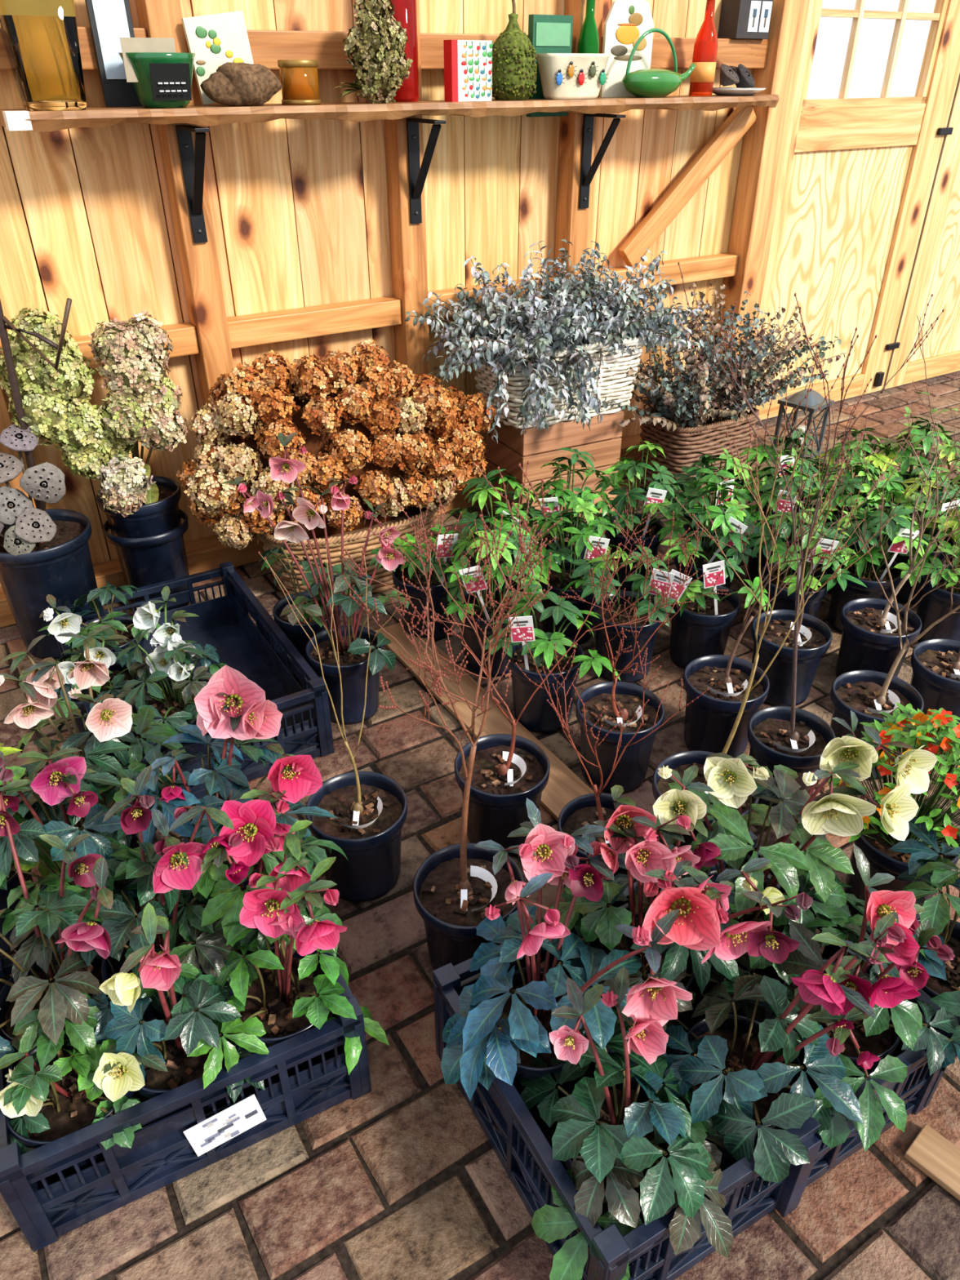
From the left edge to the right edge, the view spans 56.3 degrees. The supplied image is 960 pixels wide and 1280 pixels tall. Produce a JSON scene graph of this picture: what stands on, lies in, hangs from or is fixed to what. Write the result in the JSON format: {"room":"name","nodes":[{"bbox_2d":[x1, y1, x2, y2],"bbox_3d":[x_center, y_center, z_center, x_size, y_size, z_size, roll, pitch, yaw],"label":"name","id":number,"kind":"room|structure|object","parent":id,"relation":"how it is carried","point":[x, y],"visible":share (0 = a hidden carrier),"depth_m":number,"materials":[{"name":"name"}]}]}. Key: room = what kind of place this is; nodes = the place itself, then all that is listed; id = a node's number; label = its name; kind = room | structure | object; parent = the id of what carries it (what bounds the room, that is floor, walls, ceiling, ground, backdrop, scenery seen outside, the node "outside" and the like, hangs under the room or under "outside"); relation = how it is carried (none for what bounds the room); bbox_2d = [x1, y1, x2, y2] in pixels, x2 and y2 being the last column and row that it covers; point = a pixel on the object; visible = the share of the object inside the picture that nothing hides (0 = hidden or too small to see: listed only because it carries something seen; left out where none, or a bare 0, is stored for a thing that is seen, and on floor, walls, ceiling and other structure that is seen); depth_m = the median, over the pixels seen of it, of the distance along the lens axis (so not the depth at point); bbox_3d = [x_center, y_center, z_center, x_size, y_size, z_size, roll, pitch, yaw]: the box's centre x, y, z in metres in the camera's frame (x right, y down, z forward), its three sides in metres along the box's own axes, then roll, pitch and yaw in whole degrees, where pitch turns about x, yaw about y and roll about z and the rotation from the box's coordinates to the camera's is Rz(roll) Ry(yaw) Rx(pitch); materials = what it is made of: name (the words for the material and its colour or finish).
{"room":"shop","nodes":[
{"label":"shop","id":0,"kind":"room"},
{"bbox_2d":[0,0,753,586],"bbox_3d":[0.911,-2.052,3.392,8.578,2.700,0.054,-19,37,-26],"label":"wall","id":1,"kind":"structure","parent":0,"point":[300,207],"depth_m":2.79,"materials":[{"name":"brown wood"}]},
{"bbox_2d":[135,0,257,536],"bbox_3d":[-0.820,-1.464,2.388,0.090,2.608,0.089,-19,37,-27],"label":"stud","id":2,"kind":"object","parent":1,"relation":"attached to","point":[198,262],"visible":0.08,"depth_m":2.57,"materials":[{"name":"brown wood"}]},
{"bbox_2d":[175,124,209,243],"bbox_3d":[-0.749,-1.214,2.414,0.038,0.290,0.172,-19,37,-27],"label":"shelf bracket","id":3,"kind":"object","parent":2,"relation":"attached to","point":[193,161],"visible":1,"depth_m":2.43,"materials":[{"name":"metal"}]},
{"bbox_2d":[0,434,641,627],"bbox_3d":[-0.775,-0.338,3.134,4.308,0.090,0.101,-19,37,-26],"label":"baseboard","id":4,"kind":"structure","parent":1,"relation":"attached to","point":[203,554],"depth_m":3.02,"materials":[{"name":"brown wood"}]},
{"bbox_2d":[383,0,430,378],"bbox_3d":[-0.234,-1.661,2.696,0.090,2.608,0.089,-19,37,-27],"label":"stud","id":5,"kind":"object","parent":4,"relation":"on","point":[408,252],"visible":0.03,"depth_m":2.91,"materials":[{"name":"brown wood"}]},
{"bbox_2d":[0,93,778,132],"bbox_3d":[-0.011,-1.596,2.698,2.625,0.042,0.201,-19,37,-27],"label":"wall shelf","id":6,"kind":"object","parent":5,"relation":"attached to","point":[19,119],"visible":0.88,"depth_m":2.44,"materials":[{"name":"brown wood"}]},
{"bbox_2d":[0,0,86,111],"bbox_3d":[-1.021,-1.421,2.070,0.184,0.340,0.184,-19,37,-27],"label":"glass vase","id":7,"kind":"object","parent":6,"relation":"on","point":[40,37],"visible":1,"depth_m":2.05,"materials":[{"name":"beige"}]},
{"bbox_2d":[84,0,142,106],"bbox_3d":[-0.913,-1.495,2.242,0.100,0.280,0.018,-19,37,-27],"label":"framed sign","id":8,"kind":"object","parent":6,"relation":"on","point":[109,20],"visible":0.72,"depth_m":2.23,"materials":[{"name":"paper"}]},
{"bbox_2d":[118,37,195,108],"bbox_3d":[-0.792,-1.405,2.227,0.183,0.145,0.186,-19,37,-27],"label":"plant pot","id":9,"kind":"object","parent":6,"relation":"on","point":[160,77],"visible":1,"depth_m":2.17,"materials":[{"name":"ceramic"}]},
{"bbox_2d":[181,10,253,105],"bbox_3d":[-0.676,-1.526,2.355,0.182,0.208,0.019,-19,37,-27],"label":"card","id":10,"kind":"object","parent":6,"relation":"on","point":[216,40],"visible":0.67,"depth_m":2.33,"materials":[{"name":"paper"}]},
{"bbox_2d":[200,62,281,106],"bbox_3d":[-0.623,-1.443,2.331,0.210,0.096,0.126,-19,37,-27],"label":"rock","id":11,"kind":"object","parent":6,"relation":"on","point":[233,84],"visible":1,"depth_m":2.30,"materials":[{"name":"stone"}]},
{"bbox_2d":[277,59,321,105],"bbox_3d":[-0.484,-1.498,2.412,0.106,0.102,0.106,-19,37,-27],"label":"glass","id":12,"kind":"object","parent":6,"relation":"on","point":[299,78],"visible":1,"depth_m":2.38,"materials":[{"name":"orange"}]},
{"bbox_2d":[334,0,413,103],"bbox_3d":[-0.299,-1.613,2.452,0.234,0.271,0.122,-19,37,-26],"label":"bunch","id":13,"kind":"object","parent":6,"relation":"on","point":[375,44],"visible":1,"depth_m":2.44,"materials":[{"name":"green plant"}]},
{"bbox_2d":[443,40,493,102],"bbox_3d":[-0.033,-1.663,2.626,0.139,0.151,0.047,-19,37,-27],"label":"boxed notecards","id":14,"kind":"object","parent":6,"relation":"on","point":[468,64],"visible":1,"depth_m":2.60,"materials":[{"name":"paper"}]},
{"bbox_2d":[492,0,537,100],"bbox_3d":[0.098,-1.776,2.691,0.151,0.270,0.151,-19,37,-27],"label":"vase","id":15,"kind":"object","parent":6,"relation":"on","point":[514,67],"visible":0.91,"depth_m":2.67,"materials":[{"name":"ceramic"}]},
{"bbox_2d":[526,14,573,116],"bbox_3d":[0.220,-1.814,2.843,0.150,0.270,0.029,-19,37,-27],"label":"picture frame","id":16,"kind":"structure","parent":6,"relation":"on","point":[548,33],"depth_m":2.79,"materials":[{"name":"metal"}]},
{"bbox_2d":[534,53,610,99],"bbox_3d":[0.287,-1.755,2.797,0.250,0.120,0.107,-19,37,-27],"label":"ceramic planter","id":17,"kind":"object","parent":6,"relation":"on","point":[563,76],"visible":1,"depth_m":2.76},
{"bbox_2d":[599,0,653,97],"bbox_3d":[0.486,-1.951,2.945,0.200,0.290,0.015,-19,37,-27],"label":"picture","id":18,"kind":"object","parent":6,"relation":"on","point":[626,21],"visible":0.94,"depth_m":2.93,"materials":[{"name":"paper"}]},
{"bbox_2d":[621,27,696,97],"bbox_3d":[0.595,-1.892,2.946,0.303,0.190,0.132,-19,37,-27],"label":"watering can","id":19,"kind":"object","parent":6,"relation":"on","point":[651,82],"visible":1,"depth_m":2.91,"materials":[{"name":"ceramic"}]},
{"bbox_2d":[688,0,717,96],"bbox_3d":[0.766,-2.015,3.044,0.081,0.292,0.081,-19,37,-27],"label":"glass bottle","id":20,"kind":"object","parent":6,"relation":"on","point":[705,46],"visible":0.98,"depth_m":3.04,"materials":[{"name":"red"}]},
{"bbox_2d":[406,117,445,223],"bbox_3d":[-0.160,-1.412,2.724,0.038,0.290,0.172,-19,37,-27],"label":"shelf bracket","id":21,"kind":"object","parent":5,"relation":"attached to","point":[417,174],"visible":1,"depth_m":2.74,"materials":[{"name":"metal"}]},
{"bbox_2d":[553,0,603,301],"bbox_3d":[0.334,-1.852,2.995,0.090,2.608,0.089,-19,37,-27],"label":"stud","id":22,"kind":"object","parent":4,"relation":"on","point":[572,223],"depth_m":3.12,"materials":[{"name":"brown wood"}]},
{"bbox_2d":[0,253,738,382],"bbox_3d":[-0.783,-0.943,2.762,4.308,0.080,0.070,-19,37,-26],"label":"wooden beam","id":23,"kind":"structure","parent":1,"relation":"attached to","point":[273,326],"depth_m":2.91,"materials":[{"name":"brown wood"}]},
{"bbox_2d":[0,26,769,70],"bbox_3d":[-0.783,-1.558,2.369,4.308,0.090,0.070,-19,37,-26],"label":"wooden beam","id":24,"kind":"structure","parent":1,"relation":"attached to","point":[267,46],"depth_m":2.55,"materials":[{"name":"brown wood"}]},
{"bbox_2d":[717,0,773,39],"bbox_3d":[0.950,-2.222,3.211,0.160,0.120,0.093,-19,37,-27],"label":"light switch","id":25,"kind":"object","parent":24,"relation":"on","point":[739,19],"visible":0.98,"depth_m":3.18,"materials":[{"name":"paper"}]},
{"bbox_2d":[617,106,756,266],"bbox_3d":[0.788,-1.728,3.405,0.608,0.542,0.036,-19,37,-27],"label":"diagonal brace","id":26,"kind":"object","parent":1,"relation":"attached to","point":[740,120],"visible":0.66,"depth_m":3.38,"materials":[{"name":"brown wood"}]},
{"bbox_2d":[715,0,809,373],"bbox_3d":[1.111,-2.069,3.418,0.130,2.700,0.109,-19,37,-26],"label":"post","id":27,"kind":"object","parent":1,"relation":"attached to","point":[764,144],"visible":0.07,"depth_m":3.51,"materials":[{"name":"brown wood"}]},
{"bbox_2d":[749,0,959,421],"bbox_3d":[1.631,-2.107,3.849,1.150,2.300,0.072,-19,37,-27],"label":"door","id":28,"kind":"structure","parent":1,"relation":"in","point":[857,181],"depth_m":4.02,"materials":[{"name":"brown wood"}]},
{"bbox_2d":[801,0,949,106],"bbox_3d":[1.600,-2.616,3.522,0.795,0.890,0.040,-19,37,-26],"label":"window","id":29,"kind":"structure","parent":28,"relation":"attached to","point":[937,18],"depth_m":3.68,"materials":[{"name":"brown wood"}]},
{"bbox_2d":[883,76,959,389],"bbox_3d":[2.653,-2.452,4.387,1.280,2.300,0.072,-19,37,-27],"label":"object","id":30,"kind":"structure","parent":1,"relation":"in","point":[935,271],"depth_m":4.54,"materials":[{"name":"brown wood"}]},
{"bbox_2d":[0,370,959,1279],"bbox_3d":[2.425,0.870,1.362,8.721,0.062,7.311,-19,37,-27],"label":"floor","id":31,"kind":"structure","parent":0,"point":[400,1180],"depth_m":1.42,"materials":[{"name":"brick"}]},
{"bbox_2d":[0,297,99,659],"bbox_3d":[-1.204,-0.439,2.410,0.417,1.041,0.296,0,33,0],"label":"pods","id":32,"kind":"object","parent":31,"relation":"on","point":[43,552],"visible":0.98,"depth_m":2.42,"materials":[{"name":"black plastic"}]},
{"bbox_2d":[0,747,181,983],"bbox_3d":[-0.710,0.397,1.603,0.337,0.503,0.428,21,38,29],"label":"potted hellebore","id":33,"kind":"object","parent":31,"relation":"on","point":[60,782],"visible":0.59,"depth_m":1.48,"materials":[{"name":"green plant"}]},
{"bbox_2d":[0,302,189,612],"bbox_3d":[-1.052,-0.475,2.567,0.425,0.934,0.332,-24,40,-33],"label":"hydrangeas","id":34,"kind":"object","parent":31,"relation":"on","point":[141,509],"visible":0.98,"depth_m":2.43,"materials":[{"name":"green plant"}]},
{"bbox_2d":[0,624,191,868],"bbox_3d":[-0.743,0.268,1.792,0.351,0.517,0.358,-9,34,-14],"label":"potted hellebore","id":35,"kind":"object","parent":31,"relation":"on","point":[42,678],"visible":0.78,"depth_m":1.71,"materials":[{"name":"green plant"}]},
{"bbox_2d":[0,857,371,1252],"bbox_3d":[-0.502,0.643,1.489,0.528,0.212,0.383,-16,36,-23],"label":"plastic crate","id":36,"kind":"object","parent":31,"relation":"on","point":[175,1140],"visible":0.41,"depth_m":1.34,"materials":[{"name":"plastic"}]},
{"bbox_2d":[0,1016,168,1182],"bbox_3d":[-0.577,0.681,1.338,0.232,0.278,0.255,17,36,24],"label":"potted hellebore","id":37,"kind":"object","parent":36,"relation":"in","point":[75,1091],"visible":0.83,"depth_m":1.27,"materials":[{"name":"green plant"}]},
{"bbox_2d":[0,779,168,1071],"bbox_3d":[-0.676,0.509,1.403,0.363,0.498,0.402,0,33,0],"label":"potted hellebore","id":38,"kind":"object","parent":36,"relation":"in","point":[56,998],"visible":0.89,"depth_m":1.33,"materials":[{"name":"green plant"}]},
{"bbox_2d":[56,764,274,1044],"bbox_3d":[-0.507,0.469,1.472,0.340,0.491,0.309,-16,36,-23],"label":"potted hellebore","id":39,"kind":"object","parent":36,"relation":"in","point":[176,865],"visible":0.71,"depth_m":1.37,"materials":[{"name":"green plant"}]},
{"bbox_2d":[98,902,269,1114],"bbox_3d":[-0.470,0.557,1.351,0.213,0.474,0.266,-22,39,-31],"label":"potted hellebore","id":40,"kind":"object","parent":36,"relation":"in","point":[188,1042],"visible":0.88,"depth_m":1.31,"materials":[{"name":"green plant"}]},
{"bbox_2d":[162,742,347,999],"bbox_3d":[-0.389,0.419,1.535,0.336,0.507,0.306,-10,34,-16],"label":"potted hellebore","id":41,"kind":"object","parent":36,"relation":"in","point":[254,820],"visible":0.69,"depth_m":1.43,"materials":[{"name":"pink plant"}]},
{"bbox_2d":[202,819,389,1087],"bbox_3d":[-0.321,0.517,1.397,0.244,0.492,0.301,-26,41,-34],"label":"potted hellebore","id":42,"kind":"object","parent":36,"relation":"in","point":[291,996],"visible":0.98,"depth_m":1.37,"materials":[{"name":"green plant"}]},
{"bbox_2d":[47,561,333,799],"bbox_3d":[-0.771,0.095,2.345,0.513,0.212,0.733,-18,37,-26],"label":"plastic crate","id":43,"kind":"object","parent":31,"relation":"on","point":[262,652],"visible":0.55,"depth_m":2.48,"materials":[{"name":"plastic"}]},
{"bbox_2d":[39,594,155,746],"bbox_3d":[-0.913,0.112,2.147,0.307,0.366,0.304,0,33,0],"label":"potted hellebore","id":44,"kind":"object","parent":43,"relation":"in","point":[119,673],"visible":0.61,"depth_m":2.12,"materials":[{"name":"green plant"}]},
{"bbox_2d":[37,581,160,688],"bbox_3d":[-0.981,-0.002,2.363,0.279,0.323,0.278,0,33,0],"label":"potted hellebore","id":45,"kind":"object","parent":43,"relation":"in","point":[123,624],"visible":0.44,"depth_m":2.34,"materials":[{"name":"green plant"}]},
{"bbox_2d":[110,585,228,763],"bbox_3d":[-0.719,0.119,2.110,0.387,0.392,0.288,25,40,33],"label":"potted hellebore","id":46,"kind":"object","parent":43,"relation":"in","point":[175,689],"visible":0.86,"depth_m":2.08,"materials":[{"name":"white plant"}]},
{"bbox_2d":[83,665,337,919],"bbox_3d":[-0.487,0.311,1.646,0.345,0.601,0.362,26,41,35],"label":"potted hellebore","id":47,"kind":"object","parent":31,"relation":"on","point":[231,704],"visible":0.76,"depth_m":1.55,"materials":[{"name":"green plant"}]},
{"bbox_2d":[257,541,350,679],"bbox_3d":[-0.476,-0.084,2.453,0.334,0.398,0.197,23,39,32],"label":"potted hellebore","id":48,"kind":"object","parent":31,"relation":"on","point":[295,633],"visible":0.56,"depth_m":2.41,"materials":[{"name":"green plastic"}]},
{"bbox_2d":[219,432,408,724],"bbox_3d":[-0.403,-0.115,2.212,0.455,0.708,0.325,0,33,0],"label":"potted hellebore","id":49,"kind":"object","parent":31,"relation":"on","point":[353,641],"visible":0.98,"depth_m":2.20,"materials":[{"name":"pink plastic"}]},
{"bbox_2d":[257,541,408,902],"bbox_3d":[-0.262,0.181,1.739,0.204,0.721,0.261,-17,36,-24],"label":"sapling","id":50,"kind":"object","parent":31,"relation":"on","point":[370,808],"visible":0.94,"depth_m":1.81,"materials":[{"name":"black plastic"}]},
{"bbox_2d":[257,505,439,599],"bbox_3d":[-0.420,-0.326,2.973,0.629,0.248,0.392,-19,37,-27],"label":"wicker basket","id":51,"kind":"object","parent":31,"relation":"on","point":[353,540],"visible":0.35,"depth_m":2.81,"materials":[{"name":"wicker"}]},
{"bbox_2d":[176,338,496,550],"bbox_3d":[-0.411,-0.595,2.780,1.046,0.625,0.459,-19,37,-27],"label":"hydrangeas","id":52,"kind":"object","parent":51,"relation":"in","point":[380,423],"visible":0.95,"depth_m":2.63,"materials":[{"name":"plant"}]},
{"bbox_2d":[368,524,468,640],"bbox_3d":[-0.168,-0.194,2.648,0.299,0.372,0.351,0,33,0],"label":"potted hellebore","id":53,"kind":"object","parent":31,"relation":"on","point":[438,593],"visible":0.62,"depth_m":2.61,"materials":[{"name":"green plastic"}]},
{"bbox_2d":[342,460,562,970],"bbox_3d":[-0.041,0.183,1.441,0.304,1.039,0.320,-4,33,-6],"label":"sapling","id":54,"kind":"object","parent":31,"relation":"on","point":[453,888],"visible":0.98,"depth_m":1.55,"materials":[{"name":"brown plant"}]},
{"bbox_2d":[443,469,547,591],"bbox_3d":[0.057,-0.295,2.745,0.345,0.438,0.350,0,33,0],"label":"potted hellebore","id":55,"kind":"object","parent":31,"relation":"on","point":[478,494],"visible":0.46,"depth_m":2.64,"materials":[{"name":"green plant"}]},
{"bbox_2d":[444,514,547,676],"bbox_3d":[0.047,-0.132,2.466,0.294,0.464,0.335,0,33,0],"label":"potted hellebore","id":56,"kind":"object","parent":31,"relation":"on","point":[469,636],"visible":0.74,"depth_m":2.39,"materials":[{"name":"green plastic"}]},
{"bbox_2d":[399,494,705,856],"bbox_3d":[0.118,0.089,1.778,0.561,0.833,0.396,9,34,14],"label":"sapling","id":57,"kind":"object","parent":31,"relation":"on","point":[508,770],"visible":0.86,"depth_m":1.89,"materials":[{"name":"black plastic"}]},
{"bbox_2d":[484,587,620,733],"bbox_3d":[0.174,0.040,2.281,0.330,0.373,0.315,0,33,0],"label":"potted hellebore","id":58,"kind":"object","parent":31,"relation":"on","point":[538,716],"visible":0.88,"depth_m":2.23,"materials":[{"name":"black plastic"}]},
{"bbox_2d":[484,409,624,530],"bbox_3d":[0.270,-0.672,3.369,0.430,0.397,0.278,-16,36,-23],"label":"wooden box","id":59,"kind":"object","parent":31,"relation":"on","point":[602,442],"visible":0.37,"depth_m":3.23,"materials":[{"name":"brown wood"}]},
{"bbox_2d":[473,333,646,429],"bbox_3d":[0.270,-0.953,3.189,0.576,0.267,0.348,-16,36,-23],"label":"wicker basket","id":60,"kind":"object","parent":59,"relation":"on","point":[617,386],"visible":0.46,"depth_m":3.09,"materials":[{"name":"wicker"}]},
{"bbox_2d":[404,239,708,442],"bbox_3d":[0.306,-1.019,3.013,1.051,0.562,0.544,-16,36,-23],"label":"eucalyptus","id":61,"kind":"object","parent":60,"relation":"in","point":[565,322],"visible":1,"depth_m":2.95,"materials":[{"name":"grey plant"}]},
{"bbox_2d":[518,447,616,561],"bbox_3d":[0.266,-0.369,2.828,0.351,0.472,0.323,0,33,0],"label":"potted hellebore","id":62,"kind":"object","parent":31,"relation":"on","point":[551,504],"visible":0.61,"depth_m":2.74,"materials":[{"name":"green plant"}]},
{"bbox_2d":[516,496,634,644],"bbox_3d":[0.255,-0.201,2.604,0.316,0.432,0.336,-28,42,-36],"label":"potted hellebore","id":63,"kind":"object","parent":31,"relation":"on","point":[564,570],"visible":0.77,"depth_m":2.54,"materials":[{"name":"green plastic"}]},
{"bbox_2d":[513,606,708,891],"bbox_3d":[0.212,0.245,1.706,0.268,0.647,0.266,-15,35,-21],"label":"sapling","id":64,"kind":"object","parent":31,"relation":"on","point":[589,808],"visible":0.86,"depth_m":1.72,"materials":[{"name":"red plant"}]},
{"bbox_2d":[559,544,692,683],"bbox_3d":[0.390,-0.072,2.450,0.340,0.381,0.307,0,33,0],"label":"potted hellebore","id":65,"kind":"object","parent":31,"relation":"on","point":[660,582],"visible":0.8,"depth_m":2.41,"materials":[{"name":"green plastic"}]},
{"bbox_2d":[594,440,693,590],"bbox_3d":[0.522,-0.403,2.870,0.330,0.484,0.300,0,33,0],"label":"potted hellebore","id":66,"kind":"object","parent":31,"relation":"on","point":[657,491],"visible":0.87,"depth_m":2.81,"materials":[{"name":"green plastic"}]},
{"bbox_2d":[558,492,730,793],"bbox_3d":[0.362,0.051,2.019,0.330,0.637,0.398,10,34,15],"label":"sapling","id":67,"kind":"object","parent":31,"relation":"on","point":[630,771],"visible":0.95,"depth_m":2.07,"materials":[{"name":"black plastic"}]},
{"bbox_2d":[432,830,959,1279],"bbox_3d":[0.335,0.653,1.463,0.673,0.222,0.492,-17,36,-24],"label":"plastic crate","id":68,"kind":"object","parent":31,"relation":"on","point":[522,1145],"visible":0.32,"depth_m":1.30,"materials":[{"name":"plastic"}]},
{"bbox_2d":[440,797,692,1121],"bbox_3d":[0.112,0.517,1.395,0.341,0.494,0.397,0,33,0],"label":"potted hellebore","id":69,"kind":"object","parent":68,"relation":"in","point":[507,1021],"visible":0.94,"depth_m":1.32,"materials":[{"name":"green plant"}]},
{"bbox_2d":[518,966,733,1279],"bbox_3d":[0.205,0.670,1.221,0.307,0.422,0.315,0,33,0],"label":"potted hellebore","id":70,"kind":"object","parent":68,"relation":"in","point":[604,1136],"visible":0.94,"depth_m":1.17,"materials":[{"name":"green plant"}]},
{"bbox_2d":[542,785,813,1035],"bbox_3d":[0.281,0.466,1.435,0.360,0.536,0.379,0,33,0],"label":"potted hellebore","id":71,"kind":"object","parent":68,"relation":"in","point":[704,904],"visible":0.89,"depth_m":1.34,"materials":[{"name":"pink plant"}]},
{"bbox_2d":[627,710,937,999],"bbox_3d":[0.465,0.401,1.529,0.447,0.544,0.413,26,41,34],"label":"potted hellebore","id":72,"kind":"object","parent":68,"relation":"in","point":[806,821],"visible":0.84,"depth_m":1.43,"materials":[{"name":"green plant"}]},
{"bbox_2d":[651,914,920,1182],"bbox_3d":[0.408,0.580,1.298,0.332,0.491,0.324,0,33,0],"label":"potted hellebore","id":73,"kind":"object","parent":68,"relation":"in","point":[733,1073],"visible":0.97,"depth_m":1.24,"materials":[{"name":"green plant"}]},
{"bbox_2d":[707,843,959,1151],"bbox_3d":[0.573,0.531,1.363,0.332,0.503,0.358,-12,34,-17],"label":"potted hellebore","id":74,"kind":"object","parent":68,"relation":"in","point":[881,1036],"visible":0.63,"depth_m":1.28,"materials":[{"name":"green plant"}]},
{"bbox_2d":[637,400,759,501],"bbox_3d":[0.870,-0.777,3.622,0.455,0.308,0.308,-19,37,-27],"label":"wicker basket","id":75,"kind":"object","parent":31,"relation":"on","point":[678,446],"visible":0.48,"depth_m":3.48,"materials":[{"name":"wicker"}]},
{"bbox_2d":[598,280,846,431],"bbox_3d":[0.926,-1.025,3.320,1.164,0.525,0.681,-19,37,-27],"label":"dried foliage","id":76,"kind":"object","parent":75,"relation":"in","point":[697,393],"visible":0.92,"depth_m":3.36,"materials":[{"name":"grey plant"}]},
{"bbox_2d":[656,480,762,588],"bbox_3d":[0.682,-0.272,2.706,0.310,0.440,0.324,12,35,19],"label":"potted hellebore","id":77,"kind":"object","parent":31,"relation":"on","point":[729,534],"visible":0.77,"depth_m":2.63,"materials":[{"name":"green plant"}]},
{"bbox_2d":[659,447,771,546],"bbox_3d":[0.744,-0.413,2.936,0.376,0.430,0.319,0,33,0],"label":"potted hellebore","id":78,"kind":"object","parent":31,"relation":"on","point":[706,460],"visible":0.48,"depth_m":2.85,"materials":[{"name":"green plant"}]},
{"bbox_2d":[669,548,770,669],"bbox_3d":[0.654,-0.111,2.518,0.287,0.373,0.282,0,33,0],"label":"potted hellebore","id":79,"kind":"object","parent":31,"relation":"on","point":[701,627],"visible":0.8,"depth_m":2.47,"materials":[{"name":"black plastic"}]},
{"bbox_2d":[652,343,895,867],"bbox_3d":[0.520,0.000,1.675,0.323,1.094,0.216,-4,33,-7],"label":"sapling","id":80,"kind":"object","parent":31,"relation":"on","point":[680,762],"visible":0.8,"depth_m":1.64,"materials":[{"name":"brown plant"}]},
{"bbox_2d":[742,451,841,583],"bbox_3d":[0.979,-0.370,2.857,0.320,0.444,0.329,0,33,0],"label":"potted hellebore","id":81,"kind":"object","parent":31,"relation":"on","point":[753,567],"visible":0.48,"depth_m":2.79,"materials":[{"name":"green plant"}]},
{"bbox_2d":[683,400,917,758],"bbox_3d":[0.700,-0.099,2.107,0.333,0.796,0.647,18,37,26],"label":"sapling","id":82,"kind":"object","parent":31,"relation":"on","point":[710,718],"visible":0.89,"depth_m":2.17,"materials":[{"name":"black plastic"}]},
{"bbox_2d":[751,440,854,706],"bbox_3d":[0.807,-0.153,2.306,0.204,0.672,0.248,-27,41,-35],"label":"sapling","id":83,"kind":"object","parent":31,"relation":"on","point":[815,637],"visible":0.77,"depth_m":2.36,"materials":[{"name":"black plastic"}]},
{"bbox_2d":[771,381,834,460],"bbox_3d":[1.400,-0.963,3.896,0.170,0.322,0.170,-27,41,-35],"label":"metal lantern","id":84,"kind":"object","parent":31,"relation":"on","point":[815,400],"visible":0.63,"depth_m":3.87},
{"bbox_2d":[745,501,866,617],"bbox_3d":[0.935,-0.199,2.606,0.324,0.425,0.337,-10,34,-15],"label":"potted hellebore","id":85,"kind":"object","parent":31,"relation":"on","point":[786,598],"visible":0.52,"depth_m":2.53,"materials":[{"name":"green plant"}]},
{"bbox_2d":[677,262,944,806],"bbox_3d":[0.572,-0.121,1.810,0.473,1.153,0.298,5,33,8],"label":"sapling","id":86,"kind":"object","parent":31,"relation":"on","point":[796,739],"visible":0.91,"depth_m":1.95,"materials":[{"name":"brown plant"}]},
{"bbox_2d":[804,457,905,592],"bbox_3d":[1.182,-0.353,2.855,0.330,0.416,0.337,0,33,0],"label":"potted hellebore","id":87,"kind":"object","parent":31,"relation":"on","point":[850,484],"visible":0.42,"depth_m":2.78,"materials":[{"name":"green plant"}]},
{"bbox_2d":[823,487,932,632],"bbox_3d":[1.142,-0.235,2.642,0.336,0.447,0.316,26,41,34],"label":"potted hellebore","id":88,"kind":"object","parent":31,"relation":"on","point":[863,571],"visible":0.73,"depth_m":2.57,"materials":[{"name":"green plant"}]},
{"bbox_2d":[824,702,959,919],"bbox_3d":[0.832,0.335,1.728,0.330,0.473,0.334,5,33,7],"label":"potted flowers","id":89,"kind":"object","parent":31,"relation":"on","point":[932,730],"visible":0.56,"depth_m":1.67,"materials":[{"name":"green plant"}]},
{"bbox_2d":[824,315,959,779],"bbox_3d":[1.050,-0.124,1.898,0.648,1.062,0.306,0,33,0],"label":"sapling","id":90,"kind":"object","parent":31,"relation":"on","point":[866,693],"visible":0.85,"depth_m":2.09,"materials":[{"name":"brown plant"}]},
{"bbox_2d":[835,400,959,676],"bbox_3d":[1.108,-0.257,2.290,0.305,0.864,0.242,-22,39,-30],"label":"sapling","id":91,"kind":"object","parent":31,"relation":"on","point":[870,640],"visible":0.88,"depth_m":2.40,"materials":[{"name":"black plastic"}]},
{"bbox_2d":[848,817,959,1057],"bbox_3d":[0.809,0.537,1.491,0.371,0.387,0.371,24,40,33],"label":"potted hellebore","id":92,"kind":"object","parent":31,"relation":"on","point":[942,986],"visible":0.57,"depth_m":1.49,"materials":[{"name":"green plant"}]},
{"bbox_2d":[874,416,959,537],"bbox_3d":[1.546,-0.580,3.198,0.370,0.428,0.328,0,33,0],"label":"potted hellebore","id":93,"kind":"object","parent":31,"relation":"on","point":[921,432],"visible":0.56,"depth_m":3.11,"materials":[{"name":"green plant"}]},
{"bbox_2d":[884,463,959,604],"bbox_3d":[1.404,-0.337,2.826,0.350,0.421,0.314,-23,39,-31],"label":"potted hellebore","id":94,"kind":"object","parent":31,"relation":"on","point":[903,596],"visible":0.42,"depth_m":2.74,"materials":[{"name":"green plant"}]},
{"bbox_2d":[899,496,959,642],"bbox_3d":[1.371,-0.196,2.575,0.317,0.453,0.332,0,33,0],"label":"potted hellebore","id":95,"kind":"object","parent":31,"relation":"on","point":[936,604],"visible":0.68,"depth_m":2.58,"materials":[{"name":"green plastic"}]},
{"bbox_2d":[910,638,959,738],"bbox_3d":[1.245,-0.169,2.189,0.243,0.825,0.485,14,35,21],"label":"sapling","id":96,"kind":"object","parent":31,"relation":"on","point":[935,663],"visible":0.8,"depth_m":2.25,"materials":[{"name":"black plastic"}]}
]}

